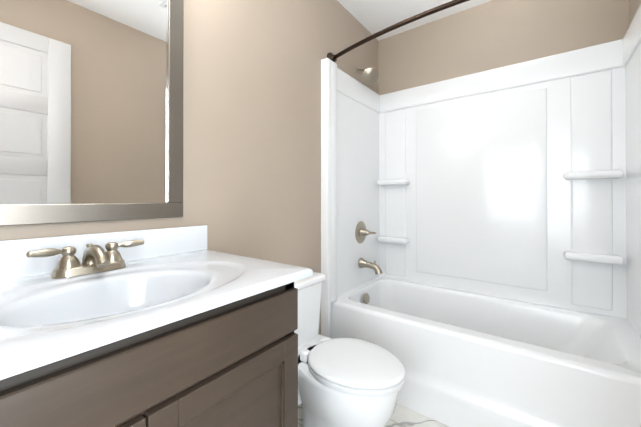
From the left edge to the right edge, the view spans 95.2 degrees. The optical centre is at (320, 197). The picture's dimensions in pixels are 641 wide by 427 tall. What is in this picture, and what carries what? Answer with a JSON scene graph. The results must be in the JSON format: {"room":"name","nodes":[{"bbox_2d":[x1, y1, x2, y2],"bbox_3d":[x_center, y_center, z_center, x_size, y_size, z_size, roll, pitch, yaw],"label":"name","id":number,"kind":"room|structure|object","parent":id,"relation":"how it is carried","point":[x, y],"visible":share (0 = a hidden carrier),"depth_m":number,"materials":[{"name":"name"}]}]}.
{"room":"bathroom","nodes":[
{"label":"bathroom","id":0,"kind":"room"},
{"bbox_2d":[0,0,378,334],"bbox_3d":[-0.299,-0.124,1.563,0.100,2.506,2.746,0,0,37],"label":"wall","id":1,"kind":"structure","parent":0,"point":[251,128],"depth_m":1.46,"materials":[{"name":"paint"}]},
{"bbox_2d":[0,0,183,225],"bbox_3d":[-0.758,-0.392,0.853,0.020,0.930,0.727,0,0,37],"label":"mirror","id":2,"kind":"object","parent":1,"relation":"attached to","point":[91,110],"visible":1,"depth_m":0.91,"materials":[{"name":"grey metal"}]},
{"bbox_2d":[355,67,378,84],"bbox_3d":[0.340,-0.926,2.175,0.189,0.167,0.108,0,0,37],"label":"shower head","id":3,"kind":"object","parent":1,"relation":"attached to","point":[370,75],"visible":1,"depth_m":2.15},
{"bbox_2d":[327,0,469,61],"bbox_3d":[0.652,-0.934,1.479,1.522,0.086,0.165,0,0,37],"label":"shower rod","id":4,"kind":"object","parent":1,"relation":"attached to","point":[333,57],"visible":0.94,"depth_m":1.57,"materials":[{"name":"brown metal"}]},
{"bbox_2d":[298,403,448,426],"bbox_3d":[0.350,1.157,1.070,1.724,0.060,2.746,0,0,37],"label":"floor","id":5,"kind":"structure","parent":0,"point":[402,416],"depth_m":1.49,"materials":[{"name":"tile"}]},
{"bbox_2d":[0,225,312,426],"bbox_3d":[-0.521,0.618,0.699,0.578,1.015,0.887,0,0,37],"label":"bathroom vanity","id":6,"kind":"object","parent":5,"relation":"on","point":[176,327],"visible":0.98,"depth_m":0.68,"materials":[{"name":"brown wood"}]},
{"bbox_2d":[26,240,143,278],"bbox_3d":[-0.627,0.171,0.816,0.139,0.079,0.270,0,0,37],"label":"faucet","id":7,"kind":"object","parent":6,"relation":"on","point":[97,259],"visible":1,"depth_m":0.80,"materials":[{"name":"silver metal"}]},
{"bbox_2d":[294,272,405,426],"bbox_3d":[0.032,0.767,1.319,0.706,0.722,0.414,0,0,37],"label":"toilet","id":8,"kind":"object","parent":5,"relation":"on","point":[348,382],"visible":0.69,"depth_m":1.17,"materials":[{"name":"white ceramic"}]},
{"bbox_2d":[321,4,640,426],"bbox_3d":[0.862,0.120,1.755,1.520,2.018,0.838,0,0,37],"label":"bathtub surround","id":9,"kind":"object","parent":5,"relation":"on","point":[497,211],"visible":1,"depth_m":1.85,"materials":[{"name":"white plastic"}]},
{"bbox_2d":[355,221,375,242],"bbox_3d":[0.348,0.264,2.235,0.091,0.172,0.173,0,0,37],"label":"shower valve","id":10,"kind":"object","parent":9,"relation":"attached to","point":[361,232],"visible":1,"depth_m":2.23,"materials":[{"name":"silver metal"}]},
{"bbox_2d":[358,258,382,273],"bbox_3d":[0.383,0.515,2.207,0.180,0.105,0.080,0,0,37],"label":"tub spout","id":11,"kind":"object","parent":9,"relation":"attached to","point":[363,263],"visible":1,"depth_m":2.20,"materials":[{"name":"silver metal"}]},
{"bbox_2d":[337,0,491,40],"bbox_3d":[0.350,-1.409,1.080,1.724,0.060,2.746,0,0,37],"label":"ceiling","id":12,"kind":"structure","parent":0,"point":[373,16],"depth_m":2.16,"materials":[{"name":"white paint"}]},
{"bbox_2d":[378,0,628,94],"bbox_3d":[1.145,-0.122,2.132,1.524,2.506,0.100,0,0,37],"label":"wall","id":13,"kind":"structure","parent":0,"point":[490,35],"depth_m":2.03,"materials":[{"name":"paint"}]},
{"bbox_2d":[629,0,640,25],"bbox_3d":[0.999,-0.128,0.587,0.100,2.506,2.746,0,0,37],"label":"wall","id":14,"kind":"structure","parent":0,"point":[634,5],"depth_m":1.57,"materials":[{"name":"paint"}]}
]}

